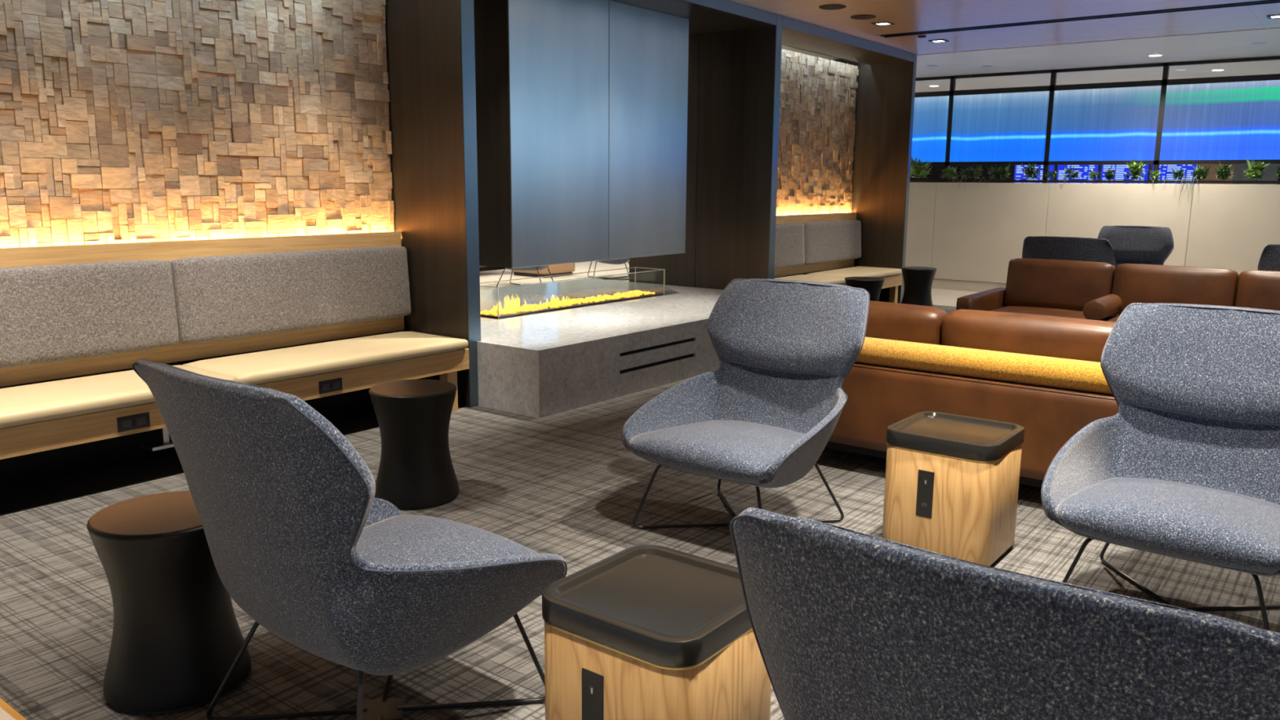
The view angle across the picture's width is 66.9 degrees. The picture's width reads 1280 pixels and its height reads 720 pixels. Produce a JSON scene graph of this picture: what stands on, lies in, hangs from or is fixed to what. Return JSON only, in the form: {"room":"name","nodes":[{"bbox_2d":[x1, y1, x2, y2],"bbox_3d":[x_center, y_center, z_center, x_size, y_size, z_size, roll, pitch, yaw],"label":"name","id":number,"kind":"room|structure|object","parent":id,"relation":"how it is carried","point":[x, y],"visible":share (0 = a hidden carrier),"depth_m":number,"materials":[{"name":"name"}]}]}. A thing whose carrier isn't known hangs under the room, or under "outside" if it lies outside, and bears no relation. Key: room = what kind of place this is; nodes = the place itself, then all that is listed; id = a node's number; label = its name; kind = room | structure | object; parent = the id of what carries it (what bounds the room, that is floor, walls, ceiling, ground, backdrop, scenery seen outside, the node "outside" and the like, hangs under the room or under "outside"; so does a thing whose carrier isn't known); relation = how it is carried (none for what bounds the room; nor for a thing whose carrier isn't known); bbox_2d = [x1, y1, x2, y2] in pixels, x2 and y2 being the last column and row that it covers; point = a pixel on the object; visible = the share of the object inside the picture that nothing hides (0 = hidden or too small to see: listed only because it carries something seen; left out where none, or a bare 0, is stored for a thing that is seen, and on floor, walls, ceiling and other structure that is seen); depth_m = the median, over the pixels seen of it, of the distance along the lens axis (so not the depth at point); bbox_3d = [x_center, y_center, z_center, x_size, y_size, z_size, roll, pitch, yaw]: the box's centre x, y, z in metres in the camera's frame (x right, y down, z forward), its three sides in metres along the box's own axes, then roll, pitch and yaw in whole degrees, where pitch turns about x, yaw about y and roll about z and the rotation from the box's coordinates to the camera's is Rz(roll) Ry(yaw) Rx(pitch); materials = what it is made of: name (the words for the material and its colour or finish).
{"room":"airport lounge","nodes":[
{"label":"airport lounge","id":0,"kind":"room"},
{"bbox_2d":[0,0,394,248],"bbox_3d":[-2.999,-1.439,5.002,0.074,1.952,4.170,8,13,37],"label":"wall","id":1,"kind":"structure","parent":0,"point":[122,121],"depth_m":5.54,"materials":[{"name":"brown wood"}]},
{"bbox_2d":[0,267,844,388],"bbox_3d":[-0.845,-1.451,8.000,0.090,2.975,11.480,8,13,37],"label":"wall","id":2,"kind":"structure","parent":0,"point":[182,362],"depth_m":5.83,"materials":[{"name":"black"}]},
{"bbox_2d":[384,0,480,407],"bbox_3d":[-1.793,-1.299,6.841,1.744,3.076,0.115,8,13,37],"label":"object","id":3,"kind":"structure","parent":2,"relation":"attached to","point":[430,48],"depth_m":6.45,"materials":[{"name":"wood"}]},
{"bbox_2d":[473,0,688,268],"bbox_3d":[-0.584,-1.943,8.327,0.812,2.117,2.300,8,13,37],"label":"hood","id":4,"kind":"object","parent":2,"relation":"hanging from","point":[581,105],"visible":0.89,"depth_m":7.79,"materials":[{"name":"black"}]},
{"bbox_2d":[612,0,776,34],"bbox_3d":[-0.577,-3.034,8.123,1.744,0.101,3.845,8,13,37],"label":"trim","id":5,"kind":"structure","parent":2,"relation":"attached to","point":[704,15],"depth_m":8.60,"materials":[{"name":"brown metal"}]},
{"bbox_2d":[629,14,782,289],"bbox_3d":[0.615,-1.843,9.938,1.744,3.076,0.115,8,13,37],"label":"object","id":6,"kind":"structure","parent":2,"relation":"attached to","point":[734,95],"depth_m":9.62,"materials":[{"name":"brown wood"}]},
{"bbox_2d":[831,53,916,303],"bbox_3d":[2.639,-2.300,12.539,1.744,3.076,0.090,8,13,37],"label":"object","id":7,"kind":"structure","parent":2,"relation":"attached to","point":[885,93],"depth_m":12.15,"materials":[{"name":"brown wood"}]},
{"bbox_2d":[0,261,1279,719],"bbox_3d":[4.084,-0.162,9.585,23.000,0.050,32.000,8,13,37],"label":"floor","id":8,"kind":"structure","parent":0,"point":[566,484],"depth_m":4.11,"materials":[{"name":"carpet"}]},
{"bbox_2d":[0,697,26,719],"bbox_3d":[0.742,1.397,0.862,13.530,0.054,0.017,8,13,37],"label":"trim","id":9,"kind":"structure","parent":8,"relation":"on","point":[3,704],"depth_m":2.76,"materials":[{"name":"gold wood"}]},
{"bbox_2d":[86,490,251,714],"bbox_3d":[-1.396,0.711,2.895,0.407,0.542,0.407,8,13,37],"label":"side table","id":10,"kind":"object","parent":8,"relation":"on","point":[177,635],"visible":0.81,"depth_m":2.76,"materials":[{"name":"black"}]},
{"bbox_2d":[0,231,469,486],"bbox_3d":[-2.705,-0.002,5.026,0.813,1.160,4.174,8,13,37],"label":"banquette","id":11,"kind":"object","parent":8,"relation":"on","point":[66,311],"visible":0.91,"depth_m":5.40,"materials":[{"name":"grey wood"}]},
{"bbox_2d":[0,259,178,368],"bbox_3d":[-3.388,-0.153,4.476,0.117,0.493,2.505,8,13,37],"label":"cushion","id":12,"kind":"object","parent":11,"relation":"on","point":[52,311],"depth_m":5.05,"materials":[{"name":"fabric"}]},
{"bbox_2d":[0,364,235,428],"bbox_3d":[-3.136,0.256,4.339,0.618,0.088,2.505,8,13,37],"label":"seat cushion","id":13,"kind":"object","parent":11,"relation":"on","point":[57,402],"depth_m":4.64,"materials":[{"name":"beige leather"}]},
{"bbox_2d":[121,419,131,427],"bbox_3d":[-2.502,0.310,4.722,0.002,0.034,0.044,8,13,37],"label":"socket","id":14,"kind":"object","parent":11,"relation":"attached to","point":[125,423],"depth_m":4.72,"materials":[{"name":"grey"}]},
{"bbox_2d":[116,412,150,432],"bbox_3d":[-2.483,0.305,4.751,0.006,0.074,0.156,8,13,37],"label":"power outlet","id":15,"kind":"object","parent":11,"relation":"attached to","point":[126,422],"depth_m":4.75,"materials":[{"name":"black"}]},
{"bbox_2d":[136,417,146,425],"bbox_3d":[-2.459,0.300,4.776,0.002,0.034,0.044,8,13,37],"label":"socket","id":16,"kind":"object","parent":11,"relation":"attached to","point":[140,420],"depth_m":4.78,"materials":[{"name":"grey"}]},
{"bbox_2d":[169,245,411,343],"bbox_3d":[-2.123,-0.439,6.102,0.117,0.493,1.647,8,13,37],"label":"cushion","id":17,"kind":"object","parent":11,"relation":"on","point":[225,295],"depth_m":5.95,"materials":[{"name":"fabric"}]},
{"bbox_2d":[182,331,468,385],"bbox_3d":[-1.871,-0.030,5.965,0.618,0.088,1.647,8,13,37],"label":"seat cushion","id":18,"kind":"object","parent":11,"relation":"on","point":[320,361],"depth_m":5.76,"materials":[{"name":"beige leather"}]},
{"bbox_2d":[322,383,328,390],"bbox_3d":[-1.816,0.155,5.603,0.002,0.034,0.044,8,13,37],"label":"socket","id":19,"kind":"object","parent":11,"relation":"attached to","point":[325,386],"depth_m":5.60,"materials":[{"name":"grey"}]},
{"bbox_2d":[319,377,342,394],"bbox_3d":[-1.798,0.150,5.632,0.006,0.074,0.156,8,13,37],"label":"power outlet","id":20,"kind":"object","parent":11,"relation":"attached to","point":[326,385],"depth_m":5.63,"materials":[{"name":"black"}]},
{"bbox_2d":[333,381,339,388],"bbox_3d":[-1.774,0.146,5.657,0.002,0.034,0.044,8,13,37],"label":"socket","id":21,"kind":"object","parent":11,"relation":"attached to","point":[335,384],"depth_m":5.66,"materials":[{"name":"grey"}]},
{"bbox_2d":[132,360,567,719],"bbox_3d":[-0.758,0.495,2.654,0.858,1.059,0.905,8,13,37],"label":"lounge chair","id":22,"kind":"object","parent":8,"relation":"on","point":[298,535],"visible":0.96,"depth_m":2.33,"materials":[{"name":"fabric"}]},
{"bbox_2d":[356,514,538,563],"bbox_3d":[-0.682,0.609,2.778,0.676,0.149,0.647,8,13,37],"label":"seat cushion","id":23,"kind":"object","parent":22,"relation":"on","point":[384,538],"depth_m":2.83,"materials":[{"name":"fabric"}]},
{"bbox_2d":[368,379,459,509],"bbox_3d":[-1.077,0.396,4.639,0.407,0.542,0.407,4,11,20],"label":"side table","id":24,"kind":"object","parent":8,"relation":"on","point":[416,471],"visible":0.98,"depth_m":4.50,"materials":[{"name":"black metal"}]},
{"bbox_2d":[479,266,506,271],"bbox_3d":[-3.526,-1.738,15.291,1.240,0.885,3.720,8,13,37],"label":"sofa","id":25,"kind":"object","parent":8,"relation":"on","point":[481,268],"visible":0.02,"depth_m":15.88,"materials":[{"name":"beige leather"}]},
{"bbox_2d":[496,265,553,288],"bbox_3d":[-1.679,-1.595,14.091,0.858,1.059,0.905,2,10,9],"label":"lounge chair","id":26,"kind":"object","parent":8,"relation":"on","point":[535,268],"visible":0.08,"depth_m":13.98,"materials":[{"name":"black metal"}]},
{"bbox_2d":[512,262,574,277],"bbox_3d":[-1.597,-1.637,15.982,0.760,0.469,0.760,8,13,37],"label":"ottoman","id":27,"kind":"object","parent":8,"relation":"on","point":[562,268],"visible":0.29,"depth_m":15.76,"materials":[{"name":"brown leather"}]},
{"bbox_2d":[476,266,723,417],"bbox_3d":[-0.605,-0.394,8.580,2.862,0.692,3.880,8,13,37],"label":"fireplace","id":28,"kind":"object","parent":8,"relation":"on","point":[544,349],"visible":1,"depth_m":7.20,"materials":[{"name":"grey stone"}]},
{"bbox_2d":[480,292,662,318],"bbox_3d":[-0.581,-0.505,8.606,0.333,0.011,2.200,8,13,37],"label":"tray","id":29,"kind":"object","parent":28,"relation":"on","point":[531,308],"depth_m":8.38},
{"bbox_2d":[587,257,629,279],"bbox_3d":[-0.412,-1.821,15.385,0.905,1.059,0.858,-1,10,-10],"label":"lounge chair","id":30,"kind":"object","parent":8,"relation":"on","point":[618,261],"visible":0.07,"depth_m":15.17,"materials":[{"name":"black metal"}]},
{"bbox_2d":[542,544,771,719],"bbox_3d":[0.049,0.817,2.433,0.459,0.522,0.459,8,13,37],"label":"table","id":31,"kind":"object","parent":8,"relation":"on","point":[646,632],"visible":0.8,"depth_m":2.27,"materials":[{"name":"brown wood"}]},
{"bbox_2d":[582,667,604,719],"bbox_3d":[-0.111,0.820,2.270,0.066,0.192,0.006,8,13,37],"label":"power outlet","id":32,"kind":"object","parent":31,"relation":"attached to","point":[593,678],"depth_m":2.26,"materials":[{"name":"black"}]},
{"bbox_2d":[542,544,751,666],"bbox_3d":[0.051,0.590,2.392,0.459,0.062,0.459,8,13,37],"label":"tray","id":33,"kind":"object","parent":31,"relation":"on","point":[646,605],"depth_m":2.31,"materials":[{"name":"black"}]},
{"bbox_2d":[621,278,870,529],"bbox_3d":[0.474,0.212,4.263,0.858,1.059,0.905,8,13,37],"label":"lounge chair","id":34,"kind":"object","parent":8,"relation":"on","point":[786,350],"visible":1,"depth_m":4.34,"materials":[{"name":"grey fabric"}]},
{"bbox_2d":[626,419,804,484],"bbox_3d":[0.394,0.361,4.188,0.676,0.149,0.647,8,13,37],"label":"seat cushion","id":35,"kind":"object","parent":34,"relation":"on","point":[743,451],"depth_m":4.01,"materials":[{"name":"fabric"}]},
{"bbox_2d":[773,212,902,302],"bbox_3d":[2.026,-1.071,11.110,0.813,1.160,3.212,8,13,37],"label":"banquette","id":36,"kind":"object","parent":8,"relation":"on","point":[810,242],"visible":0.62,"depth_m":11.50,"materials":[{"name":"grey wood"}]},
{"bbox_2d":[774,222,804,269],"bbox_3d":[1.381,-1.231,10.609,0.117,0.493,1.668,8,13,37],"label":"cushion","id":37,"kind":"object","parent":36,"relation":"on","point":[789,248],"depth_m":10.94,"materials":[{"name":"fabric"}]},
{"bbox_2d":[773,274,845,284],"bbox_3d":[1.633,-0.822,10.472,0.618,0.088,1.668,8,13,37],"label":"seat cushion","id":38,"kind":"object","parent":36,"relation":"on","point":[838,280],"depth_m":10.72,"materials":[{"name":"beige leather"}]},
{"bbox_2d":[803,219,861,265],"bbox_3d":[2.354,-1.450,11.859,0.117,0.493,1.522,8,13,37],"label":"cushion","id":39,"kind":"object","parent":36,"relation":"on","point":[826,242],"depth_m":11.76,"materials":[{"name":"fabric"}]},
{"bbox_2d":[805,266,902,277],"bbox_3d":[2.606,-1.042,11.722,0.618,0.088,1.522,8,13,37],"label":"seat cushion","id":40,"kind":"object","parent":36,"relation":"on","point":[858,271],"depth_m":11.60,"materials":[{"name":"beige leather"}]},
{"bbox_2d":[844,276,884,301],"bbox_3d":[2.353,-0.592,10.216,0.407,0.542,0.407,-1,10,-8],"label":"side table","id":41,"kind":"object","parent":8,"relation":"on","point":[873,285],"visible":0.34,"depth_m":10.04,"materials":[{"name":"black metal"}]},
{"bbox_2d":[901,266,936,306],"bbox_3d":[3.313,-0.829,11.563,0.407,0.542,0.407,-6,12,-31],"label":"side table","id":42,"kind":"object","parent":8,"relation":"on","point":[917,281],"visible":0.73,"depth_m":11.42,"materials":[{"name":"black metal"}]},
{"bbox_2d":[881,411,1024,566],"bbox_3d":[1.302,0.533,4.044,0.459,0.522,0.459,8,13,37],"label":"table","id":43,"kind":"object","parent":8,"relation":"on","point":[952,480],"visible":0.94,"depth_m":3.87,"materials":[{"name":"brown wood"}]},
{"bbox_2d":[915,469,934,518],"bbox_3d":[1.142,0.537,3.881,0.066,0.192,0.006,8,13,37],"label":"power outlet","id":44,"kind":"object","parent":43,"relation":"attached to","point":[925,478],"depth_m":3.88,"materials":[{"name":"black"}]},
{"bbox_2d":[885,411,1024,460],"bbox_3d":[1.303,0.307,4.003,0.459,0.062,0.459,8,13,37],"label":"tray","id":45,"kind":"object","parent":43,"relation":"on","point":[933,434],"depth_m":3.91,"materials":[{"name":"black"}]},
{"bbox_2d":[825,300,1118,487],"bbox_3d":[2.475,0.223,4.790,3.720,0.885,1.240,8,13,37],"label":"sofa","id":46,"kind":"object","parent":8,"relation":"on","point":[879,397],"visible":0.35,"depth_m":4.73,"materials":[{"name":"brown leather"}]},
{"bbox_2d":[863,300,946,345],"bbox_3d":[1.249,-0.097,5.294,0.836,0.454,0.251,8,13,37],"label":"cushion","id":47,"kind":"object","parent":46,"relation":"on","point":[923,324],"depth_m":5.04,"materials":[{"name":"brown leather"}]},
{"bbox_2d":[853,337,1112,394],"bbox_3d":[2.145,0.090,4.326,3.440,0.137,0.137,8,13,37],"label":"bolster","id":48,"kind":"object","parent":46,"relation":"on","point":[1056,372],"visible":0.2,"depth_m":4.62,"materials":[{"name":"yellow fabric"}]},
{"bbox_2d":[941,309,1115,362],"bbox_3d":[1.929,0.001,4.783,0.864,0.454,0.251,8,13,37],"label":"cushion","id":49,"kind":"object","parent":46,"relation":"on","point":[1053,336],"depth_m":4.67,"materials":[{"name":"brown leather"}]},
{"bbox_2d":[729,506,1279,719],"bbox_3d":[0.658,0.704,1.570,0.858,1.059,0.905,8,13,37],"label":"lounge chair","id":50,"kind":"object","parent":8,"relation":"on","point":[846,624],"visible":1,"depth_m":1.16,"materials":[{"name":"grey fabric"}]},
{"bbox_2d":[1022,235,1115,266],"bbox_3d":[4.080,-0.645,9.134,0.858,1.059,0.905,8,13,37],"label":"lounge chair","id":51,"kind":"object","parent":8,"relation":"on","point":[1047,247],"visible":0.21,"depth_m":8.70,"materials":[{"name":"black fabric"}]},
{"bbox_2d":[955,257,1279,322],"bbox_3d":[4.458,-0.234,7.389,3.720,0.885,1.240,8,13,37],"label":"sofa","id":52,"kind":"object","parent":8,"relation":"on","point":[1039,286],"visible":0.45,"depth_m":7.97,"materials":[{"name":"brown leather"}]},
{"bbox_2d":[990,305,1086,319],"bbox_3d":[3.353,-0.309,8.084,0.856,0.209,0.955,8,13,37],"label":"seat cushion","id":53,"kind":"object","parent":52,"relation":"on","point":[1067,311],"depth_m":8.14,"materials":[{"name":"brown leather"}]},
{"bbox_2d":[1004,257,1115,311],"bbox_3d":[3.614,-0.637,8.367,0.856,0.454,0.251,8,13,37],"label":"cushion","id":54,"kind":"object","parent":52,"relation":"on","point":[1060,284],"depth_m":8.28,"materials":[{"name":"brown leather"}]},
{"bbox_2d":[1083,293,1122,319],"bbox_3d":[3.674,-0.419,7.684,0.164,0.164,0.620,8,13,37],"label":"bolster","id":55,"kind":"object","parent":52,"relation":"on","point":[1100,308],"visible":0.97,"depth_m":7.47,"materials":[{"name":"brown leather"}]},
{"bbox_2d":[1098,314,1120,322],"bbox_3d":[4.049,-0.208,7.561,0.884,0.209,0.955,8,13,37],"label":"seat cushion","id":56,"kind":"object","parent":52,"relation":"on","point":[1113,317],"depth_m":7.73,"materials":[{"name":"brown leather"}]},
{"bbox_2d":[1111,263,1239,314],"bbox_3d":[4.309,-0.537,7.844,0.884,0.454,0.251,8,13,37],"label":"cushion","id":57,"kind":"object","parent":52,"relation":"on","point":[1132,282],"depth_m":7.74,"materials":[{"name":"brown leather"}]},
{"bbox_2d":[1234,270,1279,311],"bbox_3d":[5.008,-0.435,7.319,0.864,0.454,0.251,8,13,37],"label":"cushion","id":58,"kind":"object","parent":52,"relation":"on","point":[1255,289],"depth_m":7.41,"materials":[{"name":"brown leather"}]},
{"bbox_2d":[1097,225,1173,266],"bbox_3d":[5.611,-0.982,11.052,0.858,1.059,0.905,5,11,25],"label":"lounge chair","id":59,"kind":"object","parent":8,"relation":"on","point":[1131,244],"visible":0.33,"depth_m":11.23,"materials":[{"name":"grey fabric"}]},
{"bbox_2d":[1040,302,1279,631],"bbox_3d":[1.953,0.379,3.413,0.858,1.059,0.905,9,13,38],"label":"lounge chair","id":60,"kind":"object","parent":8,"relation":"on","point":[1187,466],"visible":0.98,"depth_m":3.54,"materials":[{"name":"grey fabric"}]},
{"bbox_2d":[1055,476,1279,573],"bbox_3d":[1.871,0.528,3.340,0.676,0.149,0.647,9,13,38],"label":"seat cushion","id":61,"kind":"object","parent":60,"relation":"on","point":[1227,522],"depth_m":3.19,"materials":[{"name":"fabric"}]},
{"bbox_2d":[1257,244,1279,271],"bbox_3d":[5.688,-0.460,8.184,0.858,1.059,0.905,8,13,37],"label":"lounge chair","id":62,"kind":"object","parent":8,"relation":"on","point":[1269,260],"visible":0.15,"depth_m":8.00,"materials":[{"name":"grey fabric"}]},
{"bbox_2d":[776,48,858,215],"bbox_3d":[1.732,-2.508,11.085,0.074,1.952,3.210,8,13,37],"label":"wall","id":63,"kind":"structure","parent":0,"point":[817,122],"depth_m":11.48,"materials":[{"name":"brown wood"}]},
{"bbox_2d":[782,16,914,65],"bbox_3d":[2.012,-3.482,10.699,0.814,0.101,3.225,8,13,37],"label":"trim","id":64,"kind":"structure","parent":63,"relation":"attached to","point":[797,34],"depth_m":10.53,"materials":[{"name":"brown metal"}]},
{"bbox_2d":[910,164,1057,182],"bbox_3d":[4.741,-3.428,20.714,8.000,2.400,0.100,8,13,37],"label":"wall","id":65,"kind":"structure","parent":0,"point":[935,172],"depth_m":19.24,"materials":[{"name":"black"}]},
{"bbox_2d":[727,0,1279,92],"bbox_3d":[4.109,-3.234,9.025,23.000,0.075,32.000,8,13,37],"label":"ceiling","id":66,"kind":"structure","parent":0,"point":[907,15],"depth_m":10.28,"materials":[{"name":"white paint"}]},
{"bbox_2d":[818,4,846,9],"bbox_3d":[1.728,-3.165,8.692,0.244,0.009,0.244,8,13,37],"label":"ceiling speaker","id":67,"kind":"object","parent":66,"relation":"attached to","point":[831,6],"visible":1,"depth_m":8.65,"materials":[{"name":"black"}]},
{"bbox_2d":[850,14,876,19],"bbox_3d":[2.120,-3.253,9.194,0.244,0.009,0.244,8,13,37],"label":"ceiling speaker","id":68,"kind":"object","parent":66,"relation":"attached to","point":[857,16],"visible":1,"depth_m":9.16,"materials":[{"name":"black"}]},
{"bbox_2d":[871,21,894,26],"bbox_3d":[2.400,-3.318,9.560,0.170,0.007,0.170,8,13,37],"label":"recessed light","id":69,"kind":"object","parent":66,"relation":"in","point":[886,23],"visible":1,"depth_m":9.55,"materials":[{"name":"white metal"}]},
{"bbox_2d":[928,39,949,43],"bbox_3d":[3.291,-3.514,10.674,0.170,0.007,0.170,8,13,37],"label":"recessed light","id":70,"kind":"object","parent":66,"relation":"in","point":[939,40],"visible":1,"depth_m":10.66,"materials":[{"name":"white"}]},
{"bbox_2d":[880,0,1279,37],"bbox_3d":[7.162,-2.841,6.963,11.520,0.058,0.220,8,13,37],"label":"ceiling vent","id":71,"kind":"object","parent":66,"relation":"in","point":[1263,2],"visible":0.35,"depth_m":9.18,"materials":[{"name":"black"}]},
{"bbox_2d":[1266,14,1279,18],"bbox_3d":[5.914,-3.183,8.973,0.170,0.007,0.170,8,13,37],"label":"recessed light","id":72,"kind":"object","parent":66,"relation":"in","point":[1274,16],"visible":1,"depth_m":8.98,"materials":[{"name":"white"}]},
{"bbox_2d":[1013,164,1056,182],"bbox_3d":[6.949,-2.593,17.204,0.690,2.050,0.073,8,13,37],"label":"departure board","id":73,"kind":"object","parent":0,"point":[1017,172],"visible":0.19,"depth_m":17.12,"materials":[{"name":"blue glass"}]},
{"bbox_2d":[1056,164,1100,183],"bbox_3d":[7.517,-2.510,16.777,0.680,2.050,0.073,8,13,37],"label":"departure board","id":74,"kind":"object","parent":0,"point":[1085,170],"visible":0.27,"depth_m":16.59,"materials":[{"name":"blue glass"}]},
{"bbox_2d":[905,182,1279,283],"bbox_3d":[9.454,-1.204,10.661,15.996,1.402,0.400,8,13,37],"label":"wall","id":75,"kind":"structure","parent":0,"point":[970,232],"depth_m":13.07,"materials":[{"name":"paint"}]},
{"bbox_2d":[911,75,955,182],"bbox_3d":[3.865,-3.456,14.637,1.720,1.518,0.066,8,13,37],"label":"window","id":76,"kind":"structure","parent":75,"relation":"in","point":[933,110],"depth_m":14.27,"materials":[{"name":"blue glass"}]},
{"bbox_2d":[931,278,1006,292],"bbox_3d":[9.451,-0.438,10.806,16.000,0.142,0.388,8,13,37],"label":"baseboard","id":77,"kind":"structure","parent":75,"relation":"attached to","point":[946,284],"depth_m":14.11,"materials":[{"name":"beige"}]},
{"bbox_2d":[944,69,1057,182],"bbox_3d":[5.076,-3.280,13.727,1.450,1.518,0.066,8,13,37],"label":"window","id":78,"kind":"structure","parent":75,"relation":"in","point":[1011,126],"depth_m":13.67,"materials":[{"name":"blue glass"}]},
{"bbox_2d":[910,179,1279,183],"bbox_3d":[9.016,-1.960,10.728,14.950,0.034,0.180,8,13,37],"label":"planter","id":79,"kind":"object","parent":75,"relation":"on","point":[911,180],"visible":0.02,"depth_m":12.81,"materials":[{"name":"black metal"}]},
{"bbox_2d":[910,155,935,178],"bbox_3d":[4.141,-2.865,14.385,0.486,0.349,0.229,7,12,32],"label":"leafy plant","id":80,"kind":"object","parent":79,"relation":"in","point":[920,169],"visible":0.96,"depth_m":14.35,"materials":[{"name":"green plant"}]},
{"bbox_2d":[939,165,958,178],"bbox_3d":[4.510,-2.737,14.139,0.202,0.191,0.322,-9,14,-41],"label":"leafy plant","id":81,"kind":"object","parent":79,"relation":"in","point":[949,171],"visible":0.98,"depth_m":14.09,"materials":[{"name":"green plant"}]},
{"bbox_2d":[948,176,966,188],"bbox_3d":[4.575,-2.562,13.974,0.271,0.167,0.082,8,13,37],"label":"grass","id":82,"kind":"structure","parent":79,"relation":"in","point":[951,176],"depth_m":13.93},
{"bbox_2d":[960,164,982,179],"bbox_3d":[4.764,-2.706,13.928,0.366,0.210,0.195,8,13,37],"label":"shrub","id":83,"kind":"object","parent":79,"relation":"on","point":[971,172],"visible":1,"depth_m":13.92,"materials":[{"name":"green plant"}]},
{"bbox_2d":[986,164,1011,179],"bbox_3d":[5.075,-2.672,13.694,0.379,0.233,0.200,8,13,37],"label":"shrub","id":84,"kind":"object","parent":79,"relation":"on","point":[1000,174],"visible":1,"depth_m":13.68,"materials":[{"name":"green plant"}]},
{"bbox_2d":[1017,162,1043,179],"bbox_3d":[5.418,-2.625,13.429,0.390,0.241,0.217,8,13,37],"label":"fern","id":85,"kind":"object","parent":79,"relation":"in","point":[1029,171],"visible":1,"depth_m":13.40,"materials":[{"name":"green plant"}]},
{"bbox_2d":[1043,168,1057,179],"bbox_3d":[5.643,-2.547,13.270,0.228,0.149,0.168,8,13,37],"label":"leafy plant","id":86,"kind":"object","parent":79,"relation":"in","point":[1051,174],"visible":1,"depth_m":13.26,"materials":[{"name":"green plant"}]},
{"bbox_2d":[1061,166,1081,179],"bbox_3d":[5.848,-2.530,13.109,0.257,0.175,0.176,8,13,37],"label":"leafy plant","id":87,"kind":"object","parent":79,"relation":"in","point":[1075,175],"visible":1,"depth_m":13.11,"materials":[{"name":"green plant"}]},
{"bbox_2d":[1088,168,1100,179],"bbox_3d":[6.081,-2.481,12.945,0.171,0.140,0.138,8,13,37],"label":"leafy plant","id":88,"kind":"object","parent":79,"relation":"in","point":[1091,173],"visible":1,"depth_m":12.94,"materials":[{"name":"green plant"}]},
{"bbox_2d":[1103,168,1119,179],"bbox_3d":[6.239,-2.462,12.826,0.211,0.148,0.171,8,13,37],"label":"leafy plant","id":89,"kind":"object","parent":79,"relation":"in","point":[1108,175],"visible":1,"depth_m":12.80,"materials":[{"name":"green plant"}]},
{"bbox_2d":[1124,159,1151,179],"bbox_3d":[6.476,-2.486,12.635,0.383,0.266,0.200,8,13,37],"label":"leafy plant","id":90,"kind":"object","parent":79,"relation":"in","point":[1135,168],"visible":1,"depth_m":12.62,"materials":[{"name":"green plant"}]},
{"bbox_2d":[1150,169,1164,179],"bbox_3d":[6.660,-2.391,12.501,0.167,0.131,0.143,8,13,37],"label":"leafy plant","id":91,"kind":"object","parent":79,"relation":"in","point":[1156,173],"visible":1,"depth_m":12.49,"materials":[{"name":"green plant"}]},
{"bbox_2d":[1170,167,1186,179],"bbox_3d":[6.857,-2.381,12.364,0.244,0.165,0.151,8,13,37],"label":"leafy plant","id":92,"kind":"object","parent":79,"relation":"in","point":[1179,172],"visible":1,"depth_m":12.35,"materials":[{"name":"green plant"}]},
{"bbox_2d":[1173,177,1197,202],"bbox_3d":[6.905,-2.140,12.236,0.275,0.337,0.082,8,13,37],"label":"grass","id":93,"kind":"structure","parent":79,"relation":"in","point":[1190,180],"depth_m":12.19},
{"bbox_2d":[1188,165,1213,180],"bbox_3d":[7.064,-2.366,12.197,0.272,0.199,0.190,8,13,37],"label":"fern","id":94,"kind":"object","parent":79,"relation":"in","point":[1198,173],"visible":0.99,"depth_m":12.19,"materials":[{"name":"green plant"}]},
{"bbox_2d":[1211,162,1236,180],"bbox_3d":[7.257,-2.357,12.052,0.310,0.236,0.214,8,13,37],"label":"fern","id":95,"kind":"object","parent":79,"relation":"in","point":[1224,172],"visible":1,"depth_m":12.03,"materials":[{"name":"green plant"}]},
{"bbox_2d":[1242,157,1271,180],"bbox_3d":[7.520,-2.341,11.854,0.344,0.278,0.222,8,13,37],"label":"leafy plant","id":96,"kind":"object","parent":79,"relation":"in","point":[1256,169],"visible":1,"depth_m":11.83,"materials":[{"name":"green plant"}]},
{"bbox_2d":[1271,164,1279,178],"bbox_3d":[7.778,-2.269,11.671,0.283,0.206,0.194,8,13,37],"label":"leafy plant","id":97,"kind":"object","parent":79,"relation":"in","point":[1277,171],"visible":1,"depth_m":11.69,"materials":[{"name":"green plant"}]},
{"bbox_2d":[1043,62,1169,183],"bbox_3d":[6.171,-3.121,12.903,1.430,1.518,0.066,8,13,37],"label":"window","id":98,"kind":"structure","parent":75,"relation":"in","point":[1120,122],"depth_m":12.85,"materials":[{"name":"blue glass"}]},
{"bbox_2d":[1153,55,1279,184],"bbox_3d":[7.263,-2.963,12.082,1.440,1.518,0.066,8,13,37],"label":"window","id":99,"kind":"structure","parent":75,"relation":"in","point":[1231,119],"depth_m":12.06,"materials":[{"name":"blue glass"}]},
{"bbox_2d":[1099,164,1150,183],"bbox_3d":[8.104,-2.425,16.335,0.740,2.050,0.073,8,13,37],"label":"departure board","id":100,"kind":"object","parent":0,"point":[1122,169],"visible":0.23,"depth_m":16.21,"materials":[{"name":"blue glass"}]},
{"bbox_2d":[1150,164,1198,183],"bbox_3d":[8.688,-2.340,15.896,0.670,2.050,0.073,8,13,37],"label":"departure board","id":101,"kind":"object","parent":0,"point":[1166,169],"visible":0.25,"depth_m":15.74,"materials":[{"name":"blue glass"}]},
{"bbox_2d":[1098,164,1279,184],"bbox_3d":[13.856,-3.904,21.854,23.000,3.076,0.100,8,13,37],"label":"wall","id":102,"kind":"structure","parent":0,"point":[1239,168],"depth_m":21.84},
{"bbox_2d":[1196,164,1235,184],"bbox_3d":[9.901,-2.679,16.833,0.600,2.400,0.100,8,13,37],"label":"wall","id":103,"kind":"structure","parent":0,"point":[1212,173],"depth_m":16.68,"materials":[{"name":"beige laminate"}]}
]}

